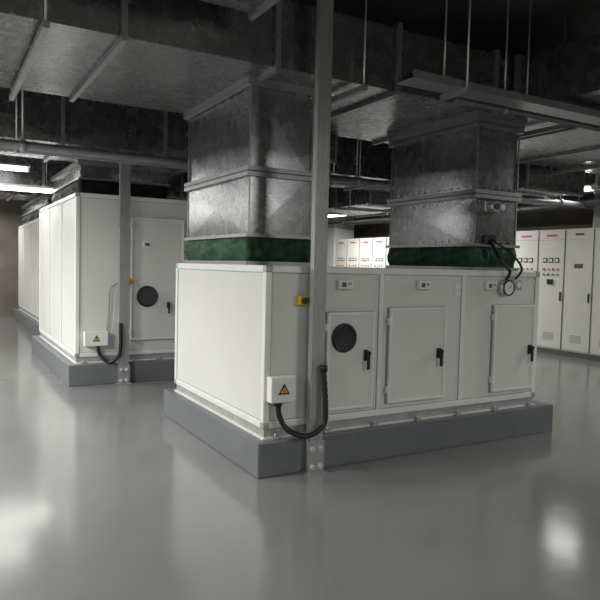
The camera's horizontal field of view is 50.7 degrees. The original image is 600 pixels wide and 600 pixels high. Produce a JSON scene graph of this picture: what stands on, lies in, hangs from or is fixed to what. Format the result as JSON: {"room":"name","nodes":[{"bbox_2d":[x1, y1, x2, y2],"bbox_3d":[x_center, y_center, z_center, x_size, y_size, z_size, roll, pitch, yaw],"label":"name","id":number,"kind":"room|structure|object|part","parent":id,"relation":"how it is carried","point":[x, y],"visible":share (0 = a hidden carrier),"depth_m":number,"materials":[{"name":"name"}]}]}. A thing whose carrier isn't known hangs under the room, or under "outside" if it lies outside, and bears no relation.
{"room":"mechanical plant room","nodes":[
{"label":"mechanical plant room","id":0,"kind":"room"},
{"bbox_2d":[0,199,310,315],"bbox_3d":[-6.640,-1.586,18.660,16.800,4.250,0.200,0,4,-30],"label":"wall","id":1,"kind":"structure","parent":0,"point":[11,213],"depth_m":17.72,"materials":[{"name":"paint"}]},
{"bbox_2d":[0,190,311,217],"bbox_3d":[-3.549,-2.808,15.271,8.800,1.260,1.640,0,4,-30],"label":"duct","id":2,"kind":"object","parent":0,"point":[8,195],"depth_m":13.44,"materials":[{"name":"silver metal"}]},
{"bbox_2d":[0,155,387,217],"bbox_3d":[-2.541,-2.586,12.515,9.800,1.360,1.440,0,4,-30],"label":"duct","id":3,"kind":"object","parent":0,"point":[36,176],"depth_m":10.81,"materials":[{"name":"silver metal"}]},
{"bbox_2d":[200,0,279,19],"bbox_3d":[-1.930,-2.306,2.920,4.300,0.860,1.190,0,4,-30],"label":"duct","id":4,"kind":"object","parent":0,"point":[254,8],"depth_m":4.26,"materials":[{"name":"silver metal"}]},
{"bbox_2d":[0,87,553,198],"bbox_3d":[-0.966,-2.414,9.070,12.100,1.260,1.590,0,4,-30],"label":"duct","id":5,"kind":"object","parent":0,"point":[47,118],"depth_m":7.63,"materials":[{"name":"silver metal"}]},
{"bbox_2d":[0,316,599,599],"bbox_3d":[-0.869,1.167,8.645,16.800,0.100,23.200,0,4,-30],"label":"floor","id":6,"kind":"structure","parent":0,"point":[104,495],"depth_m":4.14,"materials":[{"name":"grey concrete"}]},
{"bbox_2d":[14,309,39,334],"bbox_3d":[-5.365,0.511,15.422,2.440,0.270,5.120,0,4,-30],"label":"plinth","id":7,"kind":"object","parent":6,"relation":"on","point":[28,322],"visible":0.24,"depth_m":14.56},
{"bbox_2d":[18,219,38,321],"bbox_3d":[-5.339,-0.721,15.321,2.206,2.203,4.983,0,4,-30],"label":"air handling unit","id":8,"kind":"object","parent":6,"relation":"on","point":[28,234],"visible":0.19,"depth_m":15.04,"materials":[{"name":"white paint"}]},
{"bbox_3d":[-5.375,0.337,15.398,2.200,0.080,4.930,0,4,-30],"label":"frame","id":9,"kind":"part","parent":8,"relation":"part of","materials":[{"name":"metal"}]},
{"bbox_2d":[21,193,53,224],"bbox_3d":[-5.468,-2.037,14.796,1.522,0.480,4.120,0,4,-30],"label":"duct riser","id":10,"kind":"object","parent":8,"relation":"on","point":[30,209],"visible":0.23,"depth_m":14.18,"materials":[{"name":"silver metal"}]},
{"bbox_2d":[32,335,174,386],"bbox_3d":[-2.768,0.854,10.190,2.450,0.270,3.600,0,4,-30],"label":"plinth","id":11,"kind":"object","parent":6,"relation":"on","point":[72,374],"visible":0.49,"depth_m":8.47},
{"bbox_2d":[39,192,187,363],"bbox_3d":[-2.687,-0.369,9.985,2.206,2.209,3.540,0,4,-30],"label":"air handling unit","id":12,"kind":"object","parent":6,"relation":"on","point":[79,232],"visible":0.8,"depth_m":8.53,"materials":[{"name":"white paint"}]},
{"bbox_3d":[-2.763,0.682,10.129,2.200,0.080,3.330,0,4,-30],"label":"frame","id":13,"kind":"part","parent":12,"relation":"part of","materials":[{"name":"metal"}]},
{"bbox_2d":[51,160,171,202],"bbox_3d":[-2.980,-1.708,9.774,1.337,0.480,2.327,0,4,-30],"label":"duct riser","id":14,"kind":"object","parent":12,"relation":"on","point":[82,176],"visible":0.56,"depth_m":8.87,"materials":[{"name":"metal"}]},
{"bbox_3d":[-1.938,-0.283,8.609,0.752,1.650,0.090,0,4,-30],"label":"access door","id":15,"kind":"part","parent":12,"relation":"part of","materials":[{"name":"white paint"}]},
{"bbox_2d":[115,163,131,384],"bbox_3d":[-2.282,-0.372,8.235,0.190,2.950,0.105,0,4,-30],"label":"support post","id":16,"kind":"object","parent":6,"relation":"on","point":[124,169],"visible":0.89,"depth_m":8.23,"materials":[{"name":"metal"}]},
{"bbox_3d":[-2.314,0.976,8.307,0.190,0.250,0.105,0,4,-30],"label":"plate","id":17,"kind":"part","parent":16,"relation":"part of","materials":[{"name":"metal"}]},
{"bbox_2d":[302,0,333,475],"bbox_3d":[0.166,-0.731,4.810,0.175,4.150,0.105,0,4,-30],"label":"support post","id":18,"kind":"object","parent":6,"relation":"on","point":[314,465],"visible":1,"depth_m":4.82,"materials":[{"name":"metal"}]},
{"bbox_3d":[0.120,1.216,4.915,0.175,0.250,0.105,0,4,-30],"label":"plate","id":19,"kind":"part","parent":18,"relation":"part of","materials":[{"name":"metal"}]},
{"bbox_2d":[327,216,353,266],"bbox_3d":[1.116,-1.498,19.514,0.700,4.150,0.850,0,4,-30],"label":"structural column","id":20,"kind":"structure","parent":6,"relation":"on","point":[335,231],"depth_m":19.10,"materials":[{"name":"white paint"}]},
{"bbox_2d":[336,239,347,266],"bbox_3d":[1.443,-0.589,18.865,0.630,2.420,0.607,0,4,-30],"label":"tall cabinet","id":21,"kind":"object","parent":6,"relation":"on","point":[341,244],"visible":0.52,"depth_m":18.66,"materials":[{"name":"metal"}]},
{"bbox_2d":[347,238,359,266],"bbox_3d":[1.749,-0.553,18.332,0.630,2.420,0.607,0,4,-30],"label":"tall cabinet","id":22,"kind":"object","parent":6,"relation":"on","point":[353,252],"visible":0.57,"depth_m":18.13,"materials":[{"name":"metal"}]},
{"bbox_2d":[174,239,539,439],"bbox_3d":[0.586,0.185,6.330,3.036,1.639,2.288,0,4,-30],"label":"air handling unit","id":23,"kind":"object","parent":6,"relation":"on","point":[402,344],"visible":1,"depth_m":5.43,"materials":[{"name":"white paint"}]},
{"bbox_2d":[183,75,314,265],"bbox_3d":[-0.516,-1.080,5.886,0.701,1.500,1.550,0,4,-30],"label":"duct riser","id":24,"kind":"object","parent":23,"relation":"on","point":[249,185],"visible":0.99,"depth_m":5.33,"materials":[{"name":"silver metal"}]},
{"bbox_2d":[296,296,309,304],"bbox_3d":[0.042,0.003,4.895,0.120,0.070,0.087,0,4,-30],"label":"switch","id":25,"kind":"object","parent":23,"relation":"attached to","point":[300,300],"depth_m":4.86,"materials":[{"name":"yellow plastic"}]},
{"bbox_3d":[0.413,0.495,5.137,0.482,0.800,0.090,0,4,-30],"label":"access door","id":26,"kind":"part","parent":23,"relation":"part of","materials":[{"name":"white paint"}]},
{"bbox_3d":[0.523,0.958,6.450,3.030,0.080,2.100,0,4,-30],"label":"frame","id":27,"kind":"part","parent":23,"relation":"part of","materials":[{"name":"metal"}]},
{"bbox_3d":[1.025,0.471,5.487,0.652,0.820,0.090,0,4,-30],"label":"access door","id":28,"kind":"part","parent":23,"relation":"part of","materials":[{"name":"white paint"}]},
{"bbox_2d":[385,110,527,270],"bbox_3d":[1.610,-1.073,6.701,0.680,1.500,1.490,0,4,-30],"label":"duct riser","id":29,"kind":"object","parent":23,"relation":"on","point":[453,179],"visible":0.95,"depth_m":6.29,"materials":[{"name":"silver metal"}]},
{"bbox_3d":[2.059,0.458,6.081,0.577,0.830,0.090,0,4,-30],"label":"access door","id":30,"kind":"part","parent":23,"relation":"part of","materials":[{"name":"white paint"}]},
{"bbox_2d":[164,388,552,478],"bbox_3d":[0.552,1.129,6.531,3.300,0.270,2.270,0,4,-30],"label":"plinth","id":31,"kind":"object","parent":6,"relation":"on","point":[258,457],"visible":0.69,"depth_m":5.43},
{"bbox_2d":[359,238,372,267],"bbox_3d":[2.055,-0.518,17.800,0.630,2.420,0.607,0,4,-30],"label":"tall cabinet","id":32,"kind":"object","parent":6,"relation":"on","point":[366,244],"visible":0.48,"depth_m":17.58,"materials":[{"name":"metal"}]},
{"bbox_2d":[372,237,386,267],"bbox_3d":[2.361,-0.482,17.268,0.630,2.420,0.607,0,4,-30],"label":"tall cabinet","id":33,"kind":"object","parent":6,"relation":"on","point":[379,250],"visible":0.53,"depth_m":17.06,"materials":[{"name":"metal"}]},
{"bbox_2d":[386,237,388,264],"bbox_3d":[2.667,-0.446,16.735,0.630,2.420,0.607,0,4,-30],"label":"tall cabinet","id":34,"kind":"object","parent":6,"relation":"on","point":[387,263],"visible":0.05,"depth_m":16.76,"materials":[{"name":"metal"}]},
{"bbox_2d":[514,230,539,270],"bbox_3d":[4.808,-0.195,13.009,0.630,2.420,0.607,0,4,-30],"label":"tall cabinet","id":35,"kind":"object","parent":6,"relation":"on","point":[527,254],"visible":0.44,"depth_m":12.77,"materials":[{"name":"metal"}]},
{"bbox_2d":[537,229,566,355],"bbox_3d":[5.114,-0.159,12.477,0.630,2.420,0.607,0,4,-30],"label":"tall cabinet","id":36,"kind":"object","parent":6,"relation":"on","point":[552,247],"visible":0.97,"depth_m":12.30,"materials":[{"name":"metal"}]},
{"bbox_2d":[561,228,595,359],"bbox_3d":[5.421,-0.123,11.948,0.625,2.420,0.602,0,4,-30],"label":"tall cabinet","id":37,"kind":"object","parent":6,"relation":"on","point":[580,242],"visible":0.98,"depth_m":11.78,"materials":[{"name":"metal"}]},
{"bbox_2d":[590,228,599,361],"bbox_3d":[5.725,-0.088,11.420,0.625,2.420,0.602,0,4,-30],"label":"tall cabinet","id":38,"kind":"object","parent":6,"relation":"on","point":[595,321],"visible":1,"depth_m":11.47,"materials":[{"name":"metal"}]},
{"bbox_2d":[593,174,599,227],"bbox_3d":[6.352,-0.979,12.159,0.750,4.150,1.150,0,4,-30],"label":"structural column","id":39,"kind":"structure","parent":6,"relation":"on","point":[596,212],"depth_m":12.35,"materials":[{"name":"white paint"}]},
{"bbox_2d":[0,0,599,174],"bbox_3d":[0.368,-2.300,6.147,11.500,1.110,2.090,0,4,-30],"label":"duct","id":40,"kind":"object","parent":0,"point":[164,55],"depth_m":5.06,"materials":[{"name":"silver metal"}]},
{"bbox_2d":[309,132,337,171],"bbox_3d":[-0.246,-2.279,7.818,0.940,1.360,1.450,0,4,-30],"label":"duct","id":41,"kind":"object","parent":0,"point":[333,139],"depth_m":7.38,"materials":[{"name":"silver metal"}]},
{"bbox_2d":[311,187,392,215],"bbox_3d":[1.109,-2.448,12.485,1.140,1.460,2.300,0,4,-30],"label":"duct","id":42,"kind":"object","parent":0,"point":[340,202],"depth_m":11.91,"materials":[{"name":"silver metal"}]},
{"bbox_2d":[291,0,599,58],"bbox_3d":[-0.768,-3.075,8.417,17.200,0.100,23.600,0,4,-30],"label":"ceiling","id":43,"kind":"structure","parent":0,"point":[488,22],"depth_m":6.43,"materials":[{"name":"concrete"}]},
{"bbox_2d":[0,156,29,171],"bbox_3d":[-4.642,-2.561,9.345,1.200,1.210,0.220,0,4,-30],"label":"fluorescent light","id":44,"kind":"object","parent":43,"relation":"hanging from","point":[3,166],"visible":0.86,"depth_m":9.53,"materials":[{"name":"white plastic"}]},
{"bbox_2d":[0,162,53,192],"bbox_3d":[-4.526,-2.491,10.248,1.200,1.440,0.220,0,4,-30],"label":"fluorescent light","id":45,"kind":"object","parent":43,"relation":"hanging from","point":[3,186],"visible":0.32,"depth_m":10.29,"materials":[{"name":"white plastic"}]},
{"bbox_2d":[0,96,556,206],"bbox_3d":[-0.389,-2.286,8.168,11.200,1.430,0.081,0,4,-30],"label":"pipe","id":46,"kind":"object","parent":43,"relation":"hanging from","point":[1,149],"visible":0.22,"depth_m":7.26,"materials":[{"name":"metal"}]},
{"bbox_2d":[0,90,586,207],"bbox_3d":[-0.116,-2.224,7.694,11.200,1.491,0.122,0,4,-30],"label":"pipe","id":47,"kind":"object","parent":43,"relation":"hanging from","point":[22,145],"visible":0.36,"depth_m":6.77,"materials":[{"name":"metal"}]},
{"bbox_2d":[328,198,599,224],"bbox_3d":[4.025,-2.477,12.830,0.081,1.340,18.000,0,4,-30],"label":"pipe","id":48,"kind":"object","parent":43,"relation":"hanging from","point":[588,200],"visible":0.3,"depth_m":15.91,"materials":[{"name":"metal"}]},
{"bbox_2d":[328,174,599,218],"bbox_3d":[3.809,-2.537,12.702,0.135,1.218,18.000,0,4,-30],"label":"pipe","id":49,"kind":"object","parent":43,"relation":"hanging from","point":[597,191],"visible":0.12,"depth_m":10.76,"materials":[{"name":"metal"}]},
{"bbox_2d":[342,175,599,224],"bbox_3d":[4.053,-2.555,14.285,0.500,1.340,10.500,0,4,-30],"label":"cable tray","id":50,"kind":"object","parent":43,"relation":"hanging from","point":[593,205],"visible":0.26,"depth_m":12.74,"materials":[{"name":"grey metal"}]},
{"bbox_2d":[397,0,599,131],"bbox_3d":[3.529,-2.212,6.266,6.300,1.190,0.300,0,4,-30],"label":"cable tray","id":51,"kind":"object","parent":43,"relation":"hanging from","point":[450,87],"visible":1,"depth_m":5.08,"materials":[{"name":"grey metal"}]},
{"bbox_2d":[451,0,599,130],"bbox_3d":[3.718,-2.237,6.639,5.600,1.170,0.081,0,4,-30],"label":"pipe","id":52,"kind":"object","parent":43,"relation":"hanging from","point":[459,100],"visible":0.75,"depth_m":5.57,"materials":[{"name":"metal"}]},
{"bbox_2d":[584,177,599,190],"bbox_3d":[4.532,-2.377,10.240,0.220,1.240,0.600,0,4,-30],"label":"fluorescent light","id":53,"kind":"object","parent":43,"relation":"hanging from","point":[588,187],"visible":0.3,"depth_m":10.04,"materials":[{"name":"white plastic"}]},
{"bbox_2d":[354,173,594,238],"bbox_3d":[6.551,-0.957,12.767,0.200,4.250,23.600,0,4,-30],"label":"wall","id":54,"kind":"structure","parent":0,"point":[576,218],"depth_m":14.26,"materials":[{"name":"concrete"}]},
{"bbox_2d":[515,163,584,199],"bbox_3d":[3.452,-2.279,9.914,1.440,1.410,1.400,0,4,-30],"label":"duct","id":55,"kind":"object","parent":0,"point":[534,180],"depth_m":9.31,"materials":[{"name":"silver metal"}]},
{"bbox_2d":[513,0,599,110],"bbox_3d":[3.922,-2.104,3.876,1.340,1.090,5.560,0,4,-30],"label":"duct","id":56,"kind":"object","parent":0,"point":[569,73],"depth_m":5.58,"materials":[{"name":"silver metal"}]}
]}

